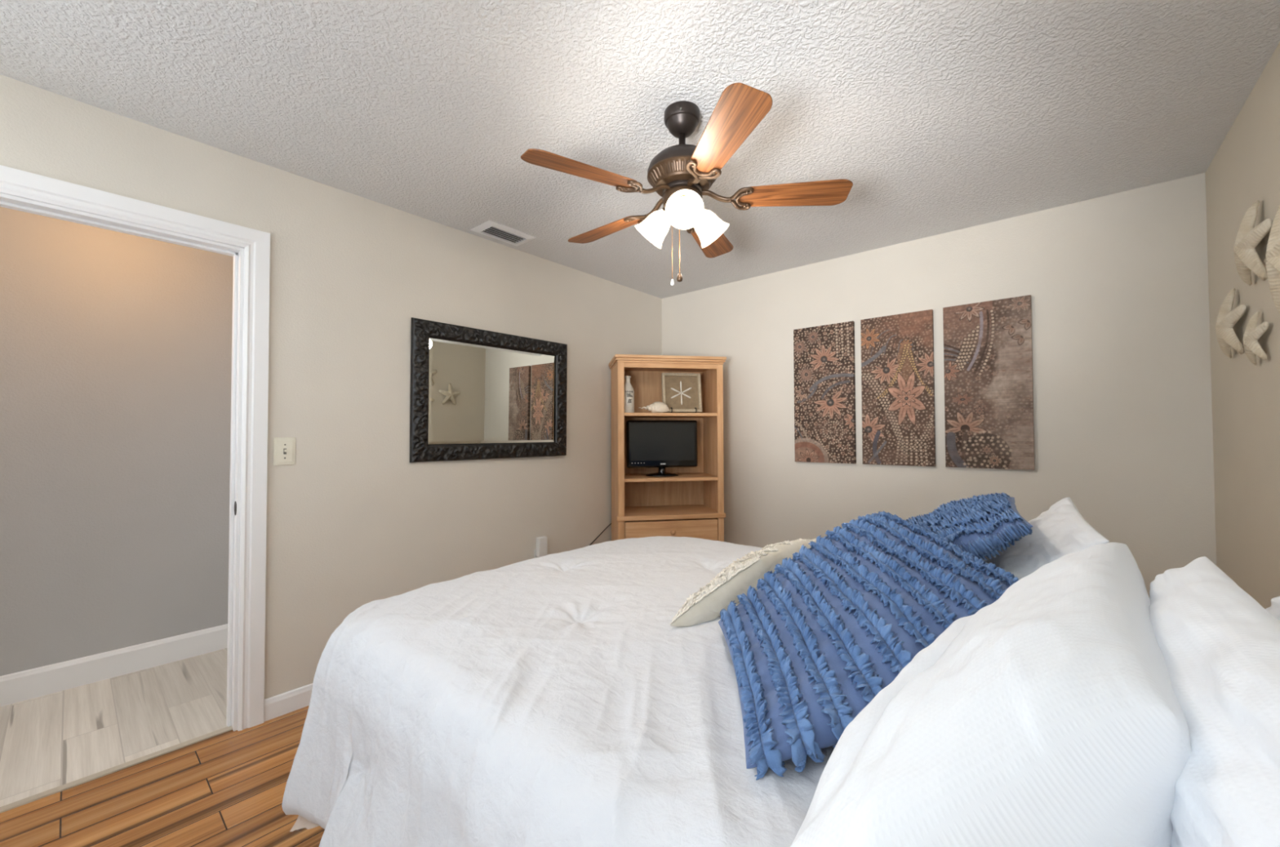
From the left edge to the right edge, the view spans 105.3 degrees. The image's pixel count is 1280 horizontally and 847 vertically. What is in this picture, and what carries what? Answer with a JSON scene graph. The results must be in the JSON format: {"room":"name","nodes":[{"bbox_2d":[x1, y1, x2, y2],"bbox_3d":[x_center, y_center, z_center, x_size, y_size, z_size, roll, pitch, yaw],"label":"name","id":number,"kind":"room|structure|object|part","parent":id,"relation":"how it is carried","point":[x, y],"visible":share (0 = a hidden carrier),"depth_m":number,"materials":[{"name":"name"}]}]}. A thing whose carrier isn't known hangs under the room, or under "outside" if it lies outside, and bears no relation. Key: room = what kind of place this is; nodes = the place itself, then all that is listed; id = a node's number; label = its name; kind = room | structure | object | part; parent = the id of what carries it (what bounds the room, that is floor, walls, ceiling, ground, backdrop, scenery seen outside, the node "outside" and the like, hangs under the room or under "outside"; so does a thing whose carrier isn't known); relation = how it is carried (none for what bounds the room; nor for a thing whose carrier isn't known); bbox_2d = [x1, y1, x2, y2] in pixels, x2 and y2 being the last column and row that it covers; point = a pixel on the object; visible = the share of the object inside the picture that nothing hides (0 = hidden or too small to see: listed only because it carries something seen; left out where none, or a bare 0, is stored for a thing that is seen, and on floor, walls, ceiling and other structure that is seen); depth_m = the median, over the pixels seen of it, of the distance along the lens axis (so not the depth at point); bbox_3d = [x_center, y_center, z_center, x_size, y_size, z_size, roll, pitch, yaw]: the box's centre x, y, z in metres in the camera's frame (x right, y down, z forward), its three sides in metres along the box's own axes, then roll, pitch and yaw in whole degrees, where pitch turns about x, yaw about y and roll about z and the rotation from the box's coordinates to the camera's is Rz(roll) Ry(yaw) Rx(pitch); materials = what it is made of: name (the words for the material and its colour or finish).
{"room":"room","nodes":[
{"label":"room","id":0,"kind":"room"},
{"bbox_2d":[0,725,232,813],"bbox_3d":[-1.989,1.288,1.765,0.034,0.016,0.821,-1,-2,41],"label":"trim","id":1,"kind":"structure","parent":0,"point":[44,794],"depth_m":1.80,"materials":[{"name":"beige wood"}]},
{"bbox_2d":[0,206,233,676],"bbox_3d":[-2.444,0.092,2.942,0.100,2.440,5.697,-1,-2,41],"label":"wall","id":2,"kind":"structure","parent":0,"point":[116,347],"depth_m":2.51,"materials":[{"name":"grey paint"}]},
{"bbox_2d":[0,624,227,706],"bbox_3d":[-2.396,1.244,2.879,0.016,0.135,5.497,-1,-2,41],"label":"baseboard","id":3,"kind":"structure","parent":2,"relation":"attached to","point":[26,685],"depth_m":2.49,"materials":[{"name":"white paint"}]},
{"bbox_2d":[0,648,324,846],"bbox_3d":[-0.783,1.301,1.498,4.460,0.050,5.697,-1,-2,41],"label":"floor","id":4,"kind":"structure","parent":0,"point":[227,789],"depth_m":1.83,"materials":[{"name":"brown wood"}]},
{"bbox_2d":[608,354,726,542],"bbox_3d":[0.188,0.425,3.592,0.792,1.785,0.477,0,-1,-9],"label":"tall cabinet","id":5,"kind":"object","parent":4,"relation":"on","point":[690,504],"visible":0.48,"depth_m":3.53,"materials":[{"name":"brown wood"}]},
{"bbox_3d":[-0.178,0.440,3.556,0.018,1.755,0.427,0,-1,-9],"label":"panel","id":6,"kind":"part","parent":5,"relation":"part of","materials":[{"name":"brown wood"}]},
{"bbox_2d":[624,375,634,413],"bbox_3d":[-0.086,-0.206,3.472,0.090,0.266,0.092,0,-1,-9],"label":"ceramic bottle","id":7,"kind":"object","parent":5,"relation":"on","point":[628,389],"visible":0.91,"depth_m":3.43,"materials":[{"name":"white ceramic"}]},
{"bbox_2d":[639,401,669,413],"bbox_3d":[0.098,-0.115,3.490,0.227,0.084,0.087,0,-1,-15],"label":"conch shell","id":8,"kind":"object","parent":5,"relation":"on","point":[657,406],"visible":1,"depth_m":3.47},
{"bbox_2d":[626,420,697,476],"bbox_3d":[0.162,0.180,3.586,0.530,0.407,0.184,0,-1,-11],"label":"television","id":9,"kind":"object","parent":5,"relation":"on","point":[660,444],"visible":1,"depth_m":3.55,"materials":[{"name":"black plastic"}]},
{"bbox_3d":[0.150,0.440,3.821,0.716,1.725,0.008,0,-1,-9],"label":"panel","id":10,"kind":"part","parent":5,"relation":"part of","materials":[{"name":"brown wood"}]},
{"bbox_3d":[0.184,-0.425,3.615,0.792,0.085,0.467,0,-1,-9],"label":"crown moulding","id":11,"kind":"part","parent":5,"relation":"part of","materials":[{"name":"brown wood"}]},
{"bbox_3d":[0.186,0.396,3.606,0.716,0.022,0.429,0,-1,-9],"label":"shelf","id":12,"kind":"part","parent":5,"relation":"part of","materials":[{"name":"brown wood"}]},
{"bbox_3d":[0.184,-0.059,3.616,0.716,0.022,0.429,0,-1,-9],"label":"shelf","id":13,"kind":"part","parent":5,"relation":"part of","materials":[{"name":"brown wood"}]},
{"bbox_3d":[0.199,0.752,3.527,0.656,0.148,0.304,0,-1,-9],"label":"drawer","id":14,"kind":"part","parent":5,"relation":"part of","materials":[{"name":"brown wood"}]},
{"bbox_3d":[0.226,0.748,3.363,0.036,0.036,0.028,0,-1,-9],"label":"knob","id":15,"kind":"part","parent":5,"relation":"part of","materials":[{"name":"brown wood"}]},
{"bbox_2d":[661,373,702,413],"bbox_3d":[0.307,-0.228,3.606,0.292,0.293,0.072,0,-1,-9],"label":"frame","id":16,"kind":"object","parent":5,"relation":"on","point":[681,392],"visible":0.93,"depth_m":3.61,"materials":[{"name":"brown wood"}]},
{"bbox_3d":[0.546,0.441,3.677,0.018,1.755,0.427,0,-1,-9],"label":"panel","id":17,"kind":"part","parent":5,"relation":"part of","materials":[{"name":"brown wood"}]},
{"bbox_3d":[0.422,0.934,1.293,1.990,0.665,1.420,-1,-2,41],"label":"bed","id":18,"kind":"object","parent":4,"relation":"on","visible":0},
{"bbox_2d":[281,536,834,846],"bbox_3d":[0.255,0.803,1.427,2.095,0.578,1.831,-1,-2,41],"label":"duvet","id":19,"kind":"object","parent":18,"relation":"on","point":[555,700],"visible":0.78,"depth_m":0.99,"materials":[{"name":"white fabric"}]},
{"bbox_2d":[670,538,816,626],"bbox_3d":[0.350,0.449,1.468,0.754,0.157,0.156,1,-2,-43],"label":"fringed pillow","id":20,"kind":"object","parent":19,"relation":"on","point":[706,605],"visible":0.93,"depth_m":1.34,"materials":[{"name":"beige fabric"}]},
{"bbox_2d":[718,511,1018,780],"bbox_3d":[0.435,0.376,1.062,0.599,0.280,0.731,0,-1,-3],"label":"ruffled pillow","id":21,"kind":"object","parent":19,"relation":"on","point":[833,625],"visible":0.96,"depth_m":0.88,"materials":[{"name":"blue fabric"}]},
{"bbox_2d":[906,492,1032,560],"bbox_3d":[0.862,0.337,1.414,0.385,0.280,0.685,-1,-1,34],"label":"ruffled pillow","id":22,"kind":"object","parent":19,"relation":"on","point":[980,526],"visible":0.52,"depth_m":1.18,"materials":[{"name":"blue fabric"}]},
{"bbox_2d":[790,542,1191,846],"bbox_3d":[0.469,0.362,0.597,1.000,0.313,0.282,1,-2,-42],"label":"pillow","id":23,"kind":"object","parent":19,"relation":"on","point":[1050,714],"visible":0.94,"depth_m":0.48,"materials":[{"name":"white fabric"}]},
{"bbox_2d":[982,497,1109,580],"bbox_3d":[1.073,0.364,1.365,0.317,0.271,0.618,-1,-2,41],"label":"pillow","id":24,"kind":"object","parent":19,"relation":"on","point":[1060,531],"visible":0.47,"depth_m":1.20,"materials":[{"name":"white fabric"}]},
{"bbox_2d":[1149,556,1279,846],"bbox_3d":[0.652,0.341,0.554,0.178,0.247,0.768,-1,-2,37],"label":"pillow","id":25,"kind":"object","parent":19,"relation":"on","point":[1220,647],"visible":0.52,"depth_m":0.47,"materials":[{"name":"white fabric"}]},
{"bbox_2d":[0,74,662,699],"bbox_3d":[-1.194,0.084,2.761,0.115,2.440,4.347,-1,-2,41],"label":"wall","id":26,"kind":"structure","parent":0,"point":[354,523],"depth_m":2.44,"materials":[{"name":"beige paint"}]},
{"bbox_2d":[0,164,270,731],"bbox_3d":[-2.010,0.220,1.802,0.159,2.133,0.999,-1,-2,41],"label":"door frame","id":27,"kind":"structure","parent":26,"relation":"in","point":[20,190],"depth_m":2.08,"materials":[{"name":"white paint"}]},
{"bbox_3d":[-1.724,0.361,2.079,0.037,0.060,0.003,-1,-2,41],"label":"strike plate","id":28,"kind":"part","parent":27,"relation":"part of","materials":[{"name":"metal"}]},
{"bbox_2d":[273,437,295,466],"bbox_3d":[-1.593,0.125,2.190,0.019,0.124,0.082,-1,-2,41],"label":"light switch","id":29,"kind":"object","parent":26,"relation":"attached to","point":[284,448],"visible":1,"depth_m":2.19,"materials":[{"name":"beige plastic"}]},
{"bbox_3d":[-1.595,0.125,2.192,0.003,0.098,0.060,-1,-2,41],"label":"plate","id":30,"kind":"part","parent":29,"relation":"part of","materials":[{"name":"beige plastic"}]},
{"bbox_2d":[263,683,312,722],"bbox_3d":[-0.713,1.267,3.194,0.014,0.090,2.831,-1,-2,41],"label":"baseboard","id":31,"kind":"structure","parent":26,"relation":"attached to","point":[278,705],"depth_m":2.18,"materials":[{"name":"white paint"}]},
{"bbox_2d":[409,317,567,462],"bbox_3d":[-0.866,-0.174,3.009,0.052,0.782,1.068,-1,-2,42],"label":"wall mirror","id":32,"kind":"object","parent":26,"relation":"attached to","point":[476,393],"visible":1,"depth_m":2.93,"materials":[{"name":"black paint"}]},
{"bbox_3d":[-1.188,-0.180,2.645,0.038,0.782,0.096,0,-1,42],"label":"frame rail","id":33,"kind":"part","parent":32,"relation":"part of","materials":[{"name":"black paint"}]},
{"bbox_3d":[-0.866,0.170,3.003,0.039,0.096,1.068,0,-1,42],"label":"frame rail","id":34,"kind":"part","parent":32,"relation":"part of","materials":[{"name":"black paint"}]},
{"bbox_3d":[-0.862,-0.516,3.012,0.038,0.096,1.068,0,-1,42],"label":"frame rail","id":35,"kind":"part","parent":32,"relation":"part of","materials":[{"name":"black paint"}]},
{"bbox_2d":[428,337,555,444],"bbox_3d":[-0.874,-0.173,3.016,0.003,0.594,0.880,0,-1,42],"label":"mirror glass","id":36,"kind":"object","parent":32,"relation":"on","point":[478,394],"depth_m":2.96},
{"bbox_3d":[-0.540,-0.167,3.370,0.039,0.782,0.096,0,-1,42],"label":"frame rail","id":37,"kind":"part","parent":32,"relation":"part of","materials":[{"name":"black paint"}]},
{"bbox_2d":[533,549,537,558],"bbox_3d":[-0.676,0.893,3.252,0.008,0.116,0.072,-1,-2,41],"label":"wall outlet","id":38,"kind":"object","parent":26,"relation":"attached to","point":[535,550],"visible":0.19,"depth_m":3.23,"materials":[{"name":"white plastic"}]},
{"bbox_2d":[536,536,547,557],"bbox_3d":[-0.653,0.819,3.244,0.040,0.128,0.068,-1,-2,41],"label":"plug adapter","id":39,"kind":"object","parent":26,"relation":"attached to","point":[541,542],"visible":0.84,"depth_m":3.22,"materials":[{"name":"white plastic"}]},
{"bbox_2d":[589,523,611,545],"bbox_3d":[-0.392,0.864,3.567,0.029,0.337,0.867,-1,-2,41],"label":"power cord","id":40,"kind":"object","parent":26,"relation":"attached to","point":[611,523],"visible":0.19,"depth_m":3.66,"materials":[{"name":"black plastic"}]},
{"bbox_2d":[0,0,1279,298],"bbox_3d":[-0.791,-1.204,1.553,4.460,0.080,5.697,-1,-2,41],"label":"ceiling","id":41,"kind":"structure","parent":0,"point":[940,117],"depth_m":1.71,"materials":[{"name":"white paint"}]},
{"bbox_2d":[470,220,536,246],"bbox_3d":[-0.812,-1.126,2.915,0.200,0.017,0.324,-1,-2,41],"label":"ceiling vent","id":42,"kind":"object","parent":41,"relation":"in","point":[490,228],"visible":1,"depth_m":2.89,"materials":[{"name":"white metal"}]},
{"bbox_2d":[520,82,853,285],"bbox_3d":[0.124,-0.835,1.846,1.127,0.652,1.181,-1,-2,41],"label":"ceiling fan","id":43,"kind":"object","parent":41,"relation":"hanging from","point":[681,174],"visible":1,"depth_m":1.73,"materials":[{"name":"brown wood"}]},
{"bbox_3d":[-0.189,-0.835,1.611,0.395,0.005,0.136,1,11,-31],"label":"blade","id":44,"kind":"part","parent":43,"relation":"part of","materials":[{"name":"brown wood"}]},
{"bbox_3d":[-0.144,-0.825,2.082,0.395,0.005,0.136,-1,10,41],"label":"blade","id":45,"kind":"part","parent":43,"relation":"part of","materials":[{"name":"brown wood"}]},
{"bbox_3d":[0.052,-0.745,1.876,0.144,0.142,0.131,-1,-2,41],"label":"lamp shade","id":46,"kind":"part","parent":43,"relation":"part of","materials":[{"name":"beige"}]},
{"bbox_3d":[0.119,-0.660,1.807,0.002,0.258,0.002,1,-2,-34],"label":"pull chain","id":47,"kind":"part","parent":43,"relation":"part of","materials":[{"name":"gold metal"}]},
{"bbox_3d":[0.145,-0.669,1.798,0.003,0.234,0.003,-1,-2,41],"label":"pull chain","id":48,"kind":"part","parent":43,"relation":"part of","materials":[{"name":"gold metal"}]},
{"bbox_2d":[675,195,692,214],"bbox_3d":[0.155,-0.779,1.721,0.082,0.099,0.092,-1,-2,41],"label":"bulb","id":49,"kind":"object","parent":43,"relation":"attached to","point":[683,202],"depth_m":1.69,"materials":[{"name":"beige glass"}]},
{"bbox_3d":[0.156,-0.750,1.682,0.134,0.142,0.138,-1,-2,41],"label":"lamp shade","id":50,"kind":"part","parent":43,"relation":"part of","materials":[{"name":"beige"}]},
{"bbox_3d":[0.275,-0.746,1.866,0.127,0.142,0.143,-1,-2,41],"label":"lamp shade","id":51,"kind":"part","parent":43,"relation":"part of","materials":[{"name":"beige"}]},
{"bbox_3d":[0.318,-0.824,2.186,0.136,0.005,0.395,-14,-6,23],"label":"blade","id":52,"kind":"part","parent":43,"relation":"part of","materials":[{"name":"brown wood"}]},
{"bbox_3d":[0.246,-0.840,1.423,0.136,0.005,0.395,12,-4,-12],"label":"blade","id":53,"kind":"part","parent":43,"relation":"part of","materials":[{"name":"brown wood"}]},
{"bbox_3d":[0.559,-0.834,1.779,0.395,0.005,0.136,0,-13,5],"label":"blade","id":54,"kind":"part","parent":43,"relation":"part of","materials":[{"name":"brown wood"}]},
{"bbox_2d":[662,173,1216,596],"bbox_3d":[1.440,0.087,3.303,3.185,2.440,0.100,-1,-2,41],"label":"wall","id":55,"kind":"structure","parent":0,"point":[1117,284],"depth_m":2.62,"materials":[{"name":"beige paint"}]},
{"bbox_2d":[793,320,856,463],"bbox_3d":[1.267,-0.203,3.367,0.408,0.945,0.033,-1,-2,41],"label":"canvas","id":56,"kind":"object","parent":55,"relation":"attached to","point":[824,376],"visible":1,"depth_m":3.34,"materials":[{"name":"brown fabric"}]},
{"bbox_2d":[860,309,935,466],"bbox_3d":[1.615,-0.211,3.070,0.408,0.945,0.033,-1,-2,41],"label":"canvas","id":57,"kind":"object","parent":55,"relation":"attached to","point":[898,380],"visible":1,"depth_m":3.05,"materials":[{"name":"brown fabric"}]},
{"bbox_2d":[942,294,1035,470],"bbox_3d":[1.967,-0.219,2.769,0.408,0.945,0.033,-1,-2,41],"label":"canvas","id":58,"kind":"object","parent":55,"relation":"attached to","point":[988,352],"visible":1,"depth_m":2.75,"materials":[{"name":"brown fabric"}]},
{"bbox_2d":[1204,41,1279,608],"bbox_3d":[1.309,0.029,0.622,0.100,2.440,4.347,-1,-2,41],"label":"wall","id":59,"kind":"structure","parent":0,"point":[1244,171],"depth_m":1.82,"materials":[{"name":"beige paint"}]},
{"bbox_2d":[1215,288,1245,359],"bbox_3d":[2.277,-0.390,1.897,0.053,0.265,0.273,-1,-2,41],"label":"starfish","id":60,"kind":"object","parent":59,"relation":"attached to","point":[1227,318],"visible":1,"depth_m":1.87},
{"bbox_2d":[1233,200,1272,285],"bbox_3d":[2.077,-0.611,1.671,0.056,0.285,0.287,-1,-2,41],"label":"starfish","id":61,"kind":"object","parent":59,"relation":"attached to","point":[1246,259],"visible":1,"depth_m":1.64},
{"bbox_2d":[1242,311,1269,365],"bbox_3d":[2.097,-0.293,1.673,0.038,0.181,0.191,-1,-2,41],"label":"starfish","id":62,"kind":"object","parent":59,"relation":"attached to","point":[1252,334],"visible":1,"depth_m":1.66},
{"bbox_2d":[1263,204,1279,314],"bbox_3d":[1.821,-0.482,1.379,0.072,0.401,0.401,-1,-2,41],"label":"starfish","id":63,"kind":"object","parent":59,"relation":"attached to","point":[1272,260],"visible":1,"depth_m":1.39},
{"bbox_2d":[1265,595,1279,621],"bbox_3d":[0.865,0.322,0.529,0.129,0.237,0.794,-1,-2,35],"label":"pillow","id":64,"kind":"object","parent":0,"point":[1274,610],"visible":0.02,"depth_m":0.78,"materials":[{"name":"white fabric"}]}
]}

